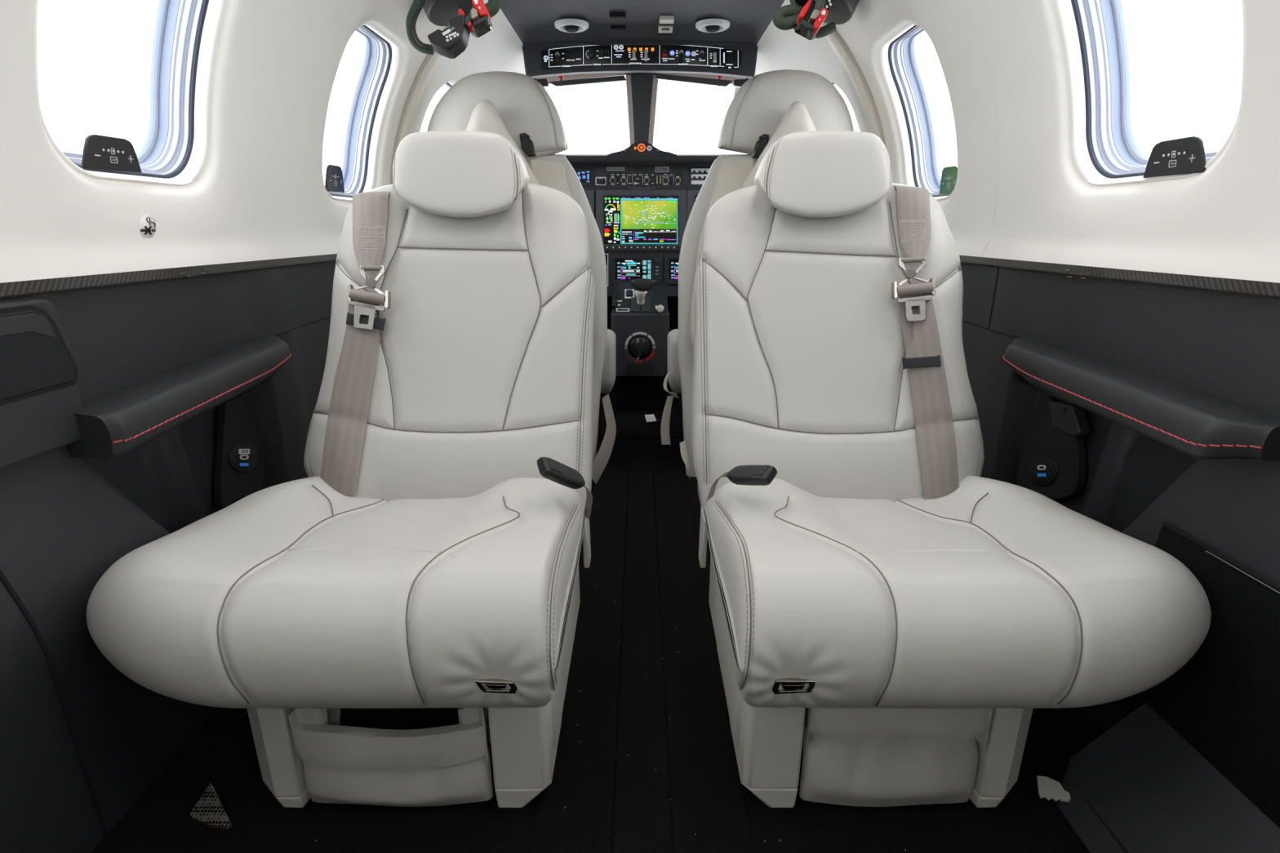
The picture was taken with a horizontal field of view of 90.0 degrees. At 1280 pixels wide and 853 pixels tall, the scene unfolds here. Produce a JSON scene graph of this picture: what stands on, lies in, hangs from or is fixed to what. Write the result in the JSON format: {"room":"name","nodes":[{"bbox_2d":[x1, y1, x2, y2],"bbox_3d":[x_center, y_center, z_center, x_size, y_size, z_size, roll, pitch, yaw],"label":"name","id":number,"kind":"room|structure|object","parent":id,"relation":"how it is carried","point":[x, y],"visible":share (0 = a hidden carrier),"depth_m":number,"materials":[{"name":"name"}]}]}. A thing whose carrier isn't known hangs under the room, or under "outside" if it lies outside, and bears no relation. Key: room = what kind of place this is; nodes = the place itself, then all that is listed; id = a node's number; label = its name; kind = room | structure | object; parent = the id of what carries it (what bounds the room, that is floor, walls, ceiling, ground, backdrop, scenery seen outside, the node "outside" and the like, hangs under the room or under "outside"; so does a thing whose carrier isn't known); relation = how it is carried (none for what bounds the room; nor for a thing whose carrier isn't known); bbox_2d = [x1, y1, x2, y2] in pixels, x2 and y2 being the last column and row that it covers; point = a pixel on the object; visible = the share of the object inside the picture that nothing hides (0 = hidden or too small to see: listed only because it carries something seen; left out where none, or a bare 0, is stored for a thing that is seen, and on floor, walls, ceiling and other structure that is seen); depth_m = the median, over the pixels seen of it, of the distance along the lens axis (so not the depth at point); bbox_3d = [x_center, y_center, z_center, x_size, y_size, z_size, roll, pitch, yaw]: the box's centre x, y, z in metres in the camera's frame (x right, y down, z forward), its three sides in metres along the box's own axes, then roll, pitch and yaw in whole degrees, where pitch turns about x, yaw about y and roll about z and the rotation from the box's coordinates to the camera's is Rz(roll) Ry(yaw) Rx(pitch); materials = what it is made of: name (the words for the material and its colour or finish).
{"room":"aircraft cabin","nodes":[
{"label":"aircraft cabin","id":0,"kind":"room"},
{"bbox_2d":[0,0,525,852],"bbox_3d":[-0.491,-0.221,0.904,0.302,1.134,3.142,0,17,0],"label":"wall","id":1,"kind":"structure","parent":0,"point":[81,740],"depth_m":0.78,"materials":[{"name":"white plastic"}]},
{"bbox_2d":[0,298,84,471],"bbox_3d":[-0.596,0.007,0.451,0.023,0.148,0.456,0,17,0],"label":"panel","id":2,"kind":"object","parent":1,"relation":"attached to","point":[41,397],"visible":1,"depth_m":0.62,"materials":[{"name":"plastic"}]},
{"bbox_2d":[81,133,142,173],"bbox_3d":[-0.616,-0.318,0.746,0.008,0.038,0.087,0,17,0],"label":"control panel","id":3,"kind":"object","parent":1,"relation":"in","point":[100,152],"depth_m":0.74,"materials":[{"name":"black plastic"}]},
{"bbox_2d":[62,0,208,178],"bbox_3d":[-0.600,-0.463,0.746,0.155,0.318,0.255,0,17,0],"label":"window","id":4,"kind":"structure","parent":1,"relation":"in","point":[166,151],"depth_m":0.86,"materials":[{"name":"blue"}]},
{"bbox_2d":[137,213,155,237],"bbox_3d":[-0.604,-0.245,0.784,0.001,0.031,0.030,0,17,0],"label":"sticker","id":5,"kind":"object","parent":1,"relation":"attached to","point":[147,223],"visible":1,"depth_m":0.78,"materials":[{"name":"white"}]},
{"bbox_2d":[0,253,337,298],"bbox_3d":[-0.601,-0.016,0.236,0.022,0.018,2.980,0,17,0],"label":"trim","id":6,"kind":"structure","parent":1,"relation":"attached to","point":[30,287],"depth_m":0.76,"materials":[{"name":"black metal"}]},
{"bbox_2d":[66,333,291,457],"bbox_3d":[-0.576,-0.059,0.859,0.061,0.070,0.395,0,17,0],"label":"armrest","id":7,"kind":"object","parent":1,"relation":"attached to","point":[119,421],"visible":1,"depth_m":0.76,"materials":[{"name":"black leather"}]},
{"bbox_2d":[213,392,264,510],"bbox_3d":[-0.629,0.038,0.993,0.017,0.159,0.117,0,17,0],"label":"outlet panel","id":8,"kind":"object","parent":1,"relation":"attached to","point":[238,464],"visible":0.94,"depth_m":0.99,"materials":[{"name":"black plastic"}]},
{"bbox_2d":[228,443,258,472],"bbox_3d":[-0.623,0.050,1.007,0.002,0.051,0.071,0,17,0],"label":"socket","id":9,"kind":"object","parent":8,"relation":"attached to","point":[242,457],"depth_m":1.00,"materials":[{"name":"black plastic"}]},
{"bbox_2d":[324,164,344,192],"bbox_3d":[-0.617,-0.501,1.293,0.010,0.051,0.082,0,17,0],"label":"control panel","id":10,"kind":"object","parent":1,"relation":"in","point":[334,182],"depth_m":1.29,"materials":[{"name":"black plastic"}]},
{"bbox_2d":[327,25,391,197],"bbox_3d":[-0.600,-0.640,1.316,0.155,0.318,0.255,0,17,0],"label":"window","id":11,"kind":"structure","parent":1,"relation":"in","point":[375,71],"depth_m":1.42,"materials":[{"name":"blue"}]},
{"bbox_2d":[390,0,488,184],"bbox_3d":[-0.469,-0.715,1.523,0.273,0.561,0.066,0,17,0],"label":"trim","id":12,"kind":"structure","parent":1,"relation":"attached to","point":[429,63],"depth_m":1.49,"materials":[{"name":"beige plastic"}]},
{"bbox_2d":[441,82,452,90],"bbox_3d":[-0.594,-0.851,1.893,0.150,0.271,0.490,0,17,0],"label":"window","id":13,"kind":"structure","parent":1,"relation":"in","point":[446,86],"depth_m":1.79,"materials":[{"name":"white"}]},
{"bbox_2d":[405,0,501,58],"bbox_3d":[-0.364,-0.827,1.239,0.197,0.234,0.216,0,17,0],"label":"mask","id":14,"kind":"object","parent":1,"relation":"attached to","point":[464,17],"visible":1,"depth_m":1.19,"materials":[{"name":"black plastic"}]},
{"bbox_2d":[422,0,483,26],"bbox_3d":[-0.388,-0.882,1.268,0.150,0.145,0.128,0,17,0],"label":"cup","id":15,"kind":"object","parent":14,"relation":"on","point":[438,12],"depth_m":1.27,"materials":[{"name":"plastic"}]},
{"bbox_2d":[533,75,626,88],"bbox_3d":[-0.202,-1.161,2.147,0.312,0.043,0.030,0,17,0],"label":"sun visor","id":16,"kind":"object","parent":1,"relation":"attached to","point":[544,82],"visible":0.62,"depth_m":2.14,"materials":[{"name":"grey plastic"}]},
{"bbox_2d":[522,39,757,73],"bbox_3d":[0.000,-1.187,2.050,0.680,0.032,0.420,0,17,0],"label":"trim","id":17,"kind":"structure","parent":1,"relation":"attached to","point":[613,42],"depth_m":1.85,"materials":[{"name":"grey plastic"}]},
{"bbox_2d":[522,44,757,78],"bbox_3d":[0.000,-1.095,1.896,0.692,0.108,0.073,0,17,0],"label":"panel","id":18,"kind":"object","parent":1,"relation":"attached to","point":[540,61],"visible":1,"depth_m":1.88,"materials":[{"name":"grey plastic"}]},
{"bbox_2d":[555,52,559,62],"bbox_3d":[-0.242,-1.082,1.873,0.012,0.028,0.019,0,17,0],"label":"toggle switch","id":19,"kind":"object","parent":18,"relation":"attached to","point":[557,54],"depth_m":1.87,"materials":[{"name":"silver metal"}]},
{"bbox_2d":[564,53,569,58],"bbox_3d":[-0.212,-1.087,1.877,0.015,0.016,0.005,0,17,0],"label":"rocker switch","id":20,"kind":"object","parent":18,"relation":"attached to","point":[566,55],"depth_m":1.88,"materials":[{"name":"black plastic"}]},
{"bbox_2d":[571,53,575,58],"bbox_3d":[-0.196,-1.087,1.877,0.012,0.015,0.005,0,17,0],"label":"rocker switch","id":21,"kind":"object","parent":18,"relation":"attached to","point":[573,55],"depth_m":1.88,"materials":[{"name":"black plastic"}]},
{"bbox_2d":[576,52,580,58],"bbox_3d":[-0.181,-1.088,1.876,0.013,0.016,0.005,0,17,0],"label":"rocker switch","id":22,"kind":"object","parent":18,"relation":"attached to","point":[578,54],"depth_m":1.87,"materials":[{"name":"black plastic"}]},
{"bbox_2d":[599,49,603,55],"bbox_3d":[-0.113,-1.095,1.874,0.013,0.016,0.005,0,17,0],"label":"rocker switch","id":23,"kind":"object","parent":18,"relation":"attached to","point":[601,51],"depth_m":1.87,"materials":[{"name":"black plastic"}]},
{"bbox_2d":[604,48,608,55],"bbox_3d":[-0.097,-1.096,1.873,0.013,0.015,0.005,0,17,0],"label":"rocker switch","id":24,"kind":"object","parent":18,"relation":"attached to","point":[606,51],"depth_m":1.87,"materials":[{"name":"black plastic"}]},
{"bbox_2d":[631,48,635,60],"bbox_3d":[-0.018,-1.088,1.871,0.012,0.030,0.019,0,17,0],"label":"toggle switch","id":25,"kind":"object","parent":18,"relation":"attached to","point":[633,51],"depth_m":1.87,"materials":[{"name":"silver metal"}]},
{"bbox_2d":[644,48,648,61],"bbox_3d":[0.018,-1.087,1.871,0.012,0.032,0.019,0,17,0],"label":"toggle switch","id":26,"kind":"object","parent":18,"relation":"attached to","point":[646,51],"depth_m":1.87,"materials":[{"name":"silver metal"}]},
{"bbox_2d":[662,48,666,53],"bbox_3d":[0.072,-1.098,1.872,0.015,0.011,0.005,0,17,0],"label":"switch","id":27,"kind":"object","parent":18,"relation":"attached to","point":[664,51],"depth_m":1.87,"materials":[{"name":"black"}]},
{"bbox_2d":[679,49,683,62],"bbox_3d":[0.121,-1.085,1.872,0.012,0.033,0.019,0,17,0],"label":"toggle switch","id":28,"kind":"object","parent":18,"relation":"attached to","point":[681,51],"depth_m":1.87,"materials":[{"name":"black metal"}]},
{"bbox_2d":[699,50,704,58],"bbox_3d":[0.182,-1.087,1.871,0.012,0.025,0.019,0,17,0],"label":"toggle switch","id":29,"kind":"object","parent":18,"relation":"attached to","point":[701,52],"depth_m":1.87,"materials":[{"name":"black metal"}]},
{"bbox_2d":[712,52,716,62],"bbox_3d":[0.219,-1.081,1.873,0.012,0.030,0.019,0,17,0],"label":"toggle switch","id":30,"kind":"object","parent":18,"relation":"attached to","point":[714,54],"depth_m":1.87,"materials":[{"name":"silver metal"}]},
{"bbox_2d":[728,53,733,61],"bbox_3d":[0.266,-1.083,1.877,0.017,0.020,0.006,0,17,0],"label":"switch","id":31,"kind":"object","parent":18,"relation":"attached to","point":[730,55],"depth_m":1.88,"materials":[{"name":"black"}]},
{"bbox_2d":[536,73,744,86],"bbox_3d":[0.000,-1.228,2.236,0.901,0.068,0.040,0,17,0],"label":"trim","id":32,"kind":"structure","parent":1,"relation":"attached to","point":[552,78],"depth_m":2.22,"materials":[{"name":"beige"}]},
{"bbox_2d":[91,388,1102,852],"bbox_3d":[0.000,0.406,0.771,1.320,0.006,3.770,0,17,0],"label":"floor","id":33,"kind":"structure","parent":0,"point":[614,801],"depth_m":0.75,"materials":[{"name":"black carpet"}]},
{"bbox_2d":[190,783,231,829],"bbox_3d":[-0.474,0.427,0.704,0.068,0.023,0.029,15,23,40],"label":"floor vent","id":34,"kind":"object","parent":33,"relation":"in","point":[209,811],"visible":1,"depth_m":0.70,"materials":[{"name":"metal"}]},
{"bbox_2d":[86,130,595,808],"bbox_3d":[-0.316,0.009,0.796,0.503,0.750,0.564,0,17,0],"label":"passenger seat","id":35,"kind":"object","parent":33,"relation":"on","point":[377,643],"visible":0.95,"depth_m":0.70,"materials":[{"name":"grey leather"}]},
{"bbox_2d":[86,475,585,708],"bbox_3d":[-0.321,0.152,0.785,0.490,0.146,0.452,0,17,0],"label":"cushion","id":36,"kind":"object","parent":35,"relation":"on","point":[400,592],"depth_m":0.59,"materials":[{"name":"grey leather"}]},
{"bbox_2d":[320,191,391,495],"bbox_3d":[-0.377,-0.125,0.903,0.091,0.397,0.230,2,17,8],"label":"belt","id":37,"kind":"object","parent":35,"relation":"hanging from","point":[348,414],"visible":0.98,"depth_m":0.86,"materials":[{"name":"grey fabric"}]},
{"bbox_2d":[537,457,592,519],"bbox_3d":[-0.083,0.087,0.816,0.035,0.134,0.136,8,19,23],"label":"belt buckle","id":38,"kind":"object","parent":35,"relation":"on","point":[551,469],"visible":1,"depth_m":0.77,"materials":[{"name":"black plastic"}]},
{"bbox_2d":[426,71,615,462],"bbox_3d":[-0.304,-0.373,1.721,0.472,1.026,0.451,0,17,0],"label":"seat","id":39,"kind":"object","parent":33,"relation":"on","point":[514,106],"visible":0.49,"depth_m":1.51,"materials":[{"name":"grey leather"}]},
{"bbox_2d":[591,394,616,484],"bbox_3d":[-0.092,0.032,1.637,0.043,0.198,0.158,3,18,11],"label":"strap","id":40,"kind":"object","parent":39,"relation":"hanging from","point":[603,455],"visible":0.98,"depth_m":1.65,"materials":[{"name":"beige fabric"}]},
{"bbox_2d":[610,282,669,410],"bbox_3d":[0.001,-0.273,2.236,0.193,0.433,0.288,0,17,0],"label":"pedestal","id":41,"kind":"object","parent":33,"relation":"on","point":[641,331],"visible":0.98,"depth_m":2.14,"materials":[{"name":"black plastic"}]},
{"bbox_2d":[631,278,655,304],"bbox_3d":[0.011,-0.440,2.089,0.080,0.089,0.094,0,17,0],"label":"lever","id":42,"kind":"object","parent":41,"relation":"attached to","point":[641,286],"visible":1,"depth_m":2.04,"materials":[{"name":"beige plastic"}]},
{"bbox_2d":[644,413,660,423],"bbox_3d":[0.042,-0.020,2.095,0.048,0.034,0.046,-3,18,-9],"label":"tag","id":43,"kind":"object","parent":33,"relation":"on","point":[650,419],"visible":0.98,"depth_m":2.09,"materials":[{"name":"white paper"}]},
{"bbox_2d":[680,440,689,479],"bbox_3d":[0.111,0.086,1.581,0.020,0.089,0.053,-3,18,-11],"label":"strap","id":44,"kind":"object","parent":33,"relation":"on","point":[682,445],"visible":1,"depth_m":1.58,"materials":[{"name":"beige fabric"}]},
{"bbox_2d":[666,69,853,477],"bbox_3d":[0.303,-0.378,1.730,0.453,1.030,0.458,-2,17,-6],"label":"seat","id":45,"kind":"object","parent":33,"relation":"on","point":[769,106],"visible":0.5,"depth_m":1.51,"materials":[{"name":"grey leather"}]},
{"bbox_2d":[660,395,673,444],"bbox_3d":[0.072,-0.015,1.696,0.034,0.138,0.009,-9,19,-26],"label":"strap","id":46,"kind":"object","parent":45,"relation":"hanging from","point":[664,428],"visible":1,"depth_m":1.70,"materials":[{"name":"beige fabric"}]},
{"bbox_2d":[663,371,679,398],"bbox_3d":[0.080,-0.107,1.688,0.044,0.067,0.037,-16,23,-41],"label":"strap","id":47,"kind":"object","parent":45,"relation":"hanging from","point":[665,380],"visible":1,"depth_m":1.69,"materials":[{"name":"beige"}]},
{"bbox_2d":[691,130,1211,808],"bbox_3d":[0.328,0.009,0.794,0.507,0.750,0.552,0,17,0],"label":"passenger seat","id":48,"kind":"object","parent":33,"relation":"on","point":[909,644],"visible":0.94,"depth_m":0.70,"materials":[{"name":"grey leather"}]},
{"bbox_2d":[706,465,777,501],"bbox_3d":[0.116,0.084,0.817,0.030,0.109,0.140,-11,20,-31],"label":"belt buckle","id":49,"kind":"object","parent":48,"relation":"on","point":[748,475],"visible":0.98,"depth_m":0.77,"materials":[{"name":"black plastic"}]},
{"bbox_2d":[891,185,959,499],"bbox_3d":[0.378,-0.127,0.898,0.078,0.405,0.226,-2,17,-6],"label":"belt","id":50,"kind":"object","parent":48,"relation":"hanging from","point":[923,362],"visible":0.98,"depth_m":0.86,"materials":[{"name":"grey fabric"}]},
{"bbox_2d":[697,475,1211,708],"bbox_3d":[0.336,0.152,0.785,0.492,0.146,0.452,0,17,0],"label":"cushion","id":51,"kind":"object","parent":48,"relation":"on","point":[870,592],"depth_m":0.59,"materials":[{"name":"grey leather"}]},
{"bbox_2d":[1036,775,1071,802],"bbox_3d":[0.469,0.410,0.724,0.043,0.009,0.029,0,17,0],"label":"scrap","id":52,"kind":"object","parent":33,"relation":"on","point":[1049,788],"visible":1,"depth_m":0.72,"materials":[{"name":"grey"}]},
{"bbox_2d":[1056,703,1279,852],"bbox_3d":[0.536,0.443,0.488,0.140,0.104,0.569,0,17,0],"label":"panel","id":53,"kind":"object","parent":33,"relation":"on","point":[1140,786],"visible":0.88,"depth_m":0.67,"materials":[{"name":"plastic"}]},
{"bbox_2d":[500,0,784,43],"bbox_3d":[0.000,-1.042,1.608,0.680,0.016,0.590,0,17,0],"label":"panel","id":54,"kind":"object","parent":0,"point":[532,20],"visible":0.88,"depth_m":1.66,"materials":[{"name":"grey plastic"}]},
{"bbox_2d":[554,17,588,32],"bbox_3d":[-0.182,-1.067,1.707,0.092,0.018,0.092,0,17,0],"label":"air vent","id":55,"kind":"object","parent":54,"relation":"attached to","point":[568,25],"visible":1,"depth_m":1.69,"materials":[{"name":"white plastic"}]},
{"bbox_2d":[608,12,626,18],"bbox_3d":[-0.057,-1.057,1.644,0.042,0.012,0.016,0,17,0],"label":"headliner slot","id":56,"kind":"object","parent":54,"relation":"attached to","point":[612,15],"visible":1,"depth_m":1.64,"materials":[{"name":"black plastic"}]},
{"bbox_2d":[610,25,626,30],"bbox_3d":[-0.059,-1.087,1.742,0.042,0.012,0.016,0,17,0],"label":"headliner slot","id":57,"kind":"object","parent":54,"relation":"attached to","point":[612,27],"visible":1,"depth_m":1.74,"materials":[{"name":"black plastic"}]},
{"bbox_2d":[657,15,674,35],"bbox_3d":[0.070,-1.082,1.730,0.040,0.010,0.143,0,17,0],"label":"headliner latch","id":58,"kind":"object","parent":54,"relation":"attached to","point":[665,22],"visible":1,"depth_m":1.71,"materials":[{"name":"beige plastic"}]},
{"bbox_2d":[695,17,729,32],"bbox_3d":[0.194,-1.067,1.707,0.092,0.018,0.092,0,17,0],"label":"air vent","id":59,"kind":"object","parent":54,"relation":"attached to","point":[707,25],"visible":1,"depth_m":1.69,"materials":[{"name":"white plastic"}]},
{"bbox_2d":[607,296,678,388],"bbox_3d":[0.000,-0.560,2.455,1.200,0.870,0.020,0,17,0],"label":"wall","id":60,"kind":"structure","parent":0,"point":[673,301],"depth_m":2.48,"materials":[{"name":"black plastic"}]},
{"bbox_2d":[544,87,739,96],"bbox_3d":[0.000,-0.836,2.358,1.220,0.835,0.001,0,17,0],"label":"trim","id":61,"kind":"structure","parent":60,"relation":"attached to","point":[736,89],"depth_m":2.25,"materials":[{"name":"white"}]},
{"bbox_2d":[625,72,658,145],"bbox_3d":[0.008,-1.106,2.264,0.117,0.285,0.080,0,17,0],"label":"trim","id":62,"kind":"structure","parent":60,"relation":"attached to","point":[642,88],"depth_m":2.23,"materials":[{"name":"grey plastic"}]},
{"bbox_2d":[564,154,720,296],"bbox_3d":[0.008,-0.714,2.280,1.181,0.487,0.222,0,17,0],"label":"panel","id":63,"kind":"object","parent":60,"relation":"attached to","point":[602,164],"depth_m":2.19,"materials":[{"name":"black plastic"}]},
{"bbox_2d":[573,167,593,186],"bbox_3d":[-0.216,-0.856,2.192,0.115,0.059,0.005,0,17,0],"label":"display","id":64,"kind":"object","parent":63,"relation":"attached to","point":[585,175],"visible":0.58,"depth_m":2.19,"materials":[{"name":"black"}]},
{"bbox_2d":[583,189,594,216],"bbox_3d":[-0.239,-0.718,2.230,0.162,0.201,0.010,0,17,0],"label":"display","id":65,"kind":"object","parent":63,"relation":"attached to","point":[589,193],"visible":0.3,"depth_m":2.20,"materials":[{"name":"grey plastic"}]},
{"bbox_2d":[604,253,608,286],"bbox_3d":[-0.151,-0.558,2.286,0.082,0.117,0.003,0,17,0],"label":"panel","id":66,"kind":"object","parent":63,"relation":"attached to","point":[606,255],"visible":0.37,"depth_m":2.28,"materials":[{"name":"black"}]},
{"bbox_2d":[610,254,662,284],"bbox_3d":[-0.013,-0.558,2.276,0.186,0.104,0.018,0,17,0],"label":"display","id":67,"kind":"object","parent":63,"relation":"attached to","point":[624,268],"visible":0.91,"depth_m":2.28,"materials":[{"name":"black glass"}]},
{"bbox_2d":[595,189,686,250],"bbox_3d":[0.004,-0.717,2.229,0.318,0.201,0.013,0,17,0],"label":"display","id":68,"kind":"object","parent":63,"relation":"attached to","point":[627,220],"visible":0.94,"depth_m":2.23,"materials":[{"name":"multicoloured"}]},
{"bbox_2d":[607,141,676,155],"bbox_3d":[0.007,-0.920,2.127,0.229,0.046,0.061,0,17,0],"label":"hump","id":69,"kind":"object","parent":63,"relation":"on","point":[639,148],"visible":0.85,"depth_m":2.10,"materials":[{"name":"black plastic"}]},
{"bbox_2d":[607,173,683,185],"bbox_3d":[0.018,-0.846,2.187,0.262,0.038,0.016,0,17,0],"label":"panel","id":70,"kind":"object","parent":63,"relation":"attached to","point":[613,179],"visible":1,"depth_m":2.19,"materials":[{"name":"black plastic"}]},
{"bbox_2d":[664,254,679,284],"bbox_3d":[0.179,-0.558,2.276,0.187,0.104,0.019,0,17,0],"label":"display","id":71,"kind":"object","parent":63,"relation":"attached to","point":[671,261],"visible":0.2,"depth_m":2.28,"materials":[{"name":"black glass"}]},
{"bbox_2d":[686,189,700,222],"bbox_3d":[0.243,-0.718,2.230,0.164,0.201,0.010,0,17,0],"label":"display","id":72,"kind":"object","parent":63,"relation":"attached to","point":[691,194],"visible":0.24,"depth_m":2.21,"materials":[{"name":"grey"}]},
{"bbox_2d":[688,167,710,184],"bbox_3d":[0.238,-0.857,2.191,0.138,0.056,0.007,0,17,0],"label":"panel","id":73,"kind":"object","parent":63,"relation":"attached to","point":[697,175],"visible":0.5,"depth_m":2.19,"materials":[{"name":"black"}]},
{"bbox_2d":[743,0,1279,828],"bbox_3d":[0.491,-0.221,0.904,0.302,1.134,3.142,0,17,0],"label":"wall","id":74,"kind":"structure","parent":0,"point":[1220,518],"depth_m":0.79,"materials":[{"name":"white plastic"}]},
{"bbox_2d":[654,73,749,88],"bbox_3d":[0.207,-1.161,2.147,0.318,0.044,0.030,0,17,0],"label":"sun visor","id":75,"kind":"object","parent":74,"relation":"attached to","point":[737,83],"visible":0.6,"depth_m":2.14,"materials":[{"name":"grey plastic"}]},
{"bbox_2d":[773,0,858,39],"bbox_3d":[0.350,-0.843,1.244,0.250,0.209,0.136,-16,24,-42],"label":"mask","id":76,"kind":"object","parent":74,"relation":"attached to","point":[806,17],"visible":1,"depth_m":1.21,"materials":[{"name":"black plastic"}]},
{"bbox_2d":[823,0,858,24],"bbox_3d":[0.389,-0.884,1.267,0.147,0.143,0.124,0,17,0],"label":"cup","id":77,"kind":"object","parent":76,"relation":"on","point":[840,11],"depth_m":1.26,"materials":[{"name":"grey plastic"}]},
{"bbox_2d":[821,22,886,148],"bbox_3d":[0.469,-0.715,1.523,0.273,0.561,0.066,0,17,0],"label":"trim","id":78,"kind":"structure","parent":74,"relation":"attached to","point":[835,39],"depth_m":1.48,"materials":[{"name":"beige plastic"}]},
{"bbox_2d":[888,25,949,197],"bbox_3d":[0.600,-0.640,1.316,0.155,0.318,0.255,0,17,0],"label":"window","id":79,"kind":"structure","parent":74,"relation":"in","point":[904,71],"depth_m":1.42,"materials":[{"name":"blue"}]},
{"bbox_2d":[939,165,957,195],"bbox_3d":[0.617,-0.490,1.275,0.010,0.054,0.085,0,17,0],"label":"control panel","id":80,"kind":"object","parent":74,"relation":"in","point":[948,175],"depth_m":1.28,"materials":[{"name":"green plastic"}]},
{"bbox_2d":[965,0,998,256],"bbox_3d":[0.473,-0.561,1.028,0.266,0.560,0.002,0,17,0],"label":"trim","id":81,"kind":"structure","parent":74,"relation":"attached to","point":[966,0],"depth_m":1.05,"materials":[{"name":"beige plastic"}]},
{"bbox_2d":[1016,395,1086,498],"bbox_3d":[0.629,0.043,0.976,0.016,0.167,0.140,0,17,0],"label":"outlet panel","id":82,"kind":"object","parent":74,"relation":"attached to","point":[1052,464],"visible":0.91,"depth_m":0.97,"materials":[{"name":"black plastic"}]},
{"bbox_2d":[1027,456,1058,486],"bbox_3d":[0.623,0.069,0.991,0.002,0.052,0.071,0,17,0],"label":"socket","id":83,"kind":"object","parent":82,"relation":"attached to","point":[1042,471],"depth_m":0.99,"materials":[{"name":"black plastic"}]},
{"bbox_2d":[1049,401,1090,435],"bbox_3d":[0.621,-0.014,0.927,0.018,0.041,0.077,0,17,0],"label":"bracket","id":84,"kind":"object","parent":74,"relation":"attached to","point":[1070,418],"visible":0.93,"depth_m":0.91,"materials":[{"name":"plastic"}]},
{"bbox_2d":[959,254,1279,298],"bbox_3d":[0.602,-0.015,0.236,0.025,0.020,2.980,0,17,0],"label":"trim","id":85,"kind":"structure","parent":74,"relation":"attached to","point":[1247,287],"depth_m":0.75,"materials":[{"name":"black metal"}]},
{"bbox_2d":[1003,336,1279,460],"bbox_3d":[0.576,-0.049,0.802,0.061,0.059,0.436,0,17,0],"label":"armrest","id":86,"kind":"object","parent":74,"relation":"attached to","point":[1192,422],"visible":1,"depth_m":0.70,"materials":[{"name":"black leather"}]},
{"bbox_2d":[1071,0,1217,178],"bbox_3d":[0.600,-0.463,0.746,0.155,0.318,0.255,0,17,0],"label":"window","id":87,"kind":"structure","parent":74,"relation":"in","point":[1113,151],"depth_m":0.86,"materials":[{"name":"blue"}]},
{"bbox_2d":[1111,437,1196,533],"bbox_3d":[0.633,0.104,0.766,0.026,0.172,0.144,0,17,0],"label":"panel","id":88,"kind":"object","parent":74,"relation":"attached to","point":[1150,466],"visible":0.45,"depth_m":0.79,"materials":[{"name":"black"}]},
{"bbox_2d":[1142,136,1206,177],"bbox_3d":[0.616,-0.310,0.736,0.008,0.039,0.089,0,17,0],"label":"control panel","id":89,"kind":"object","parent":74,"relation":"in","point":[1186,155],"depth_m":0.73,"materials":[{"name":"black plastic"}]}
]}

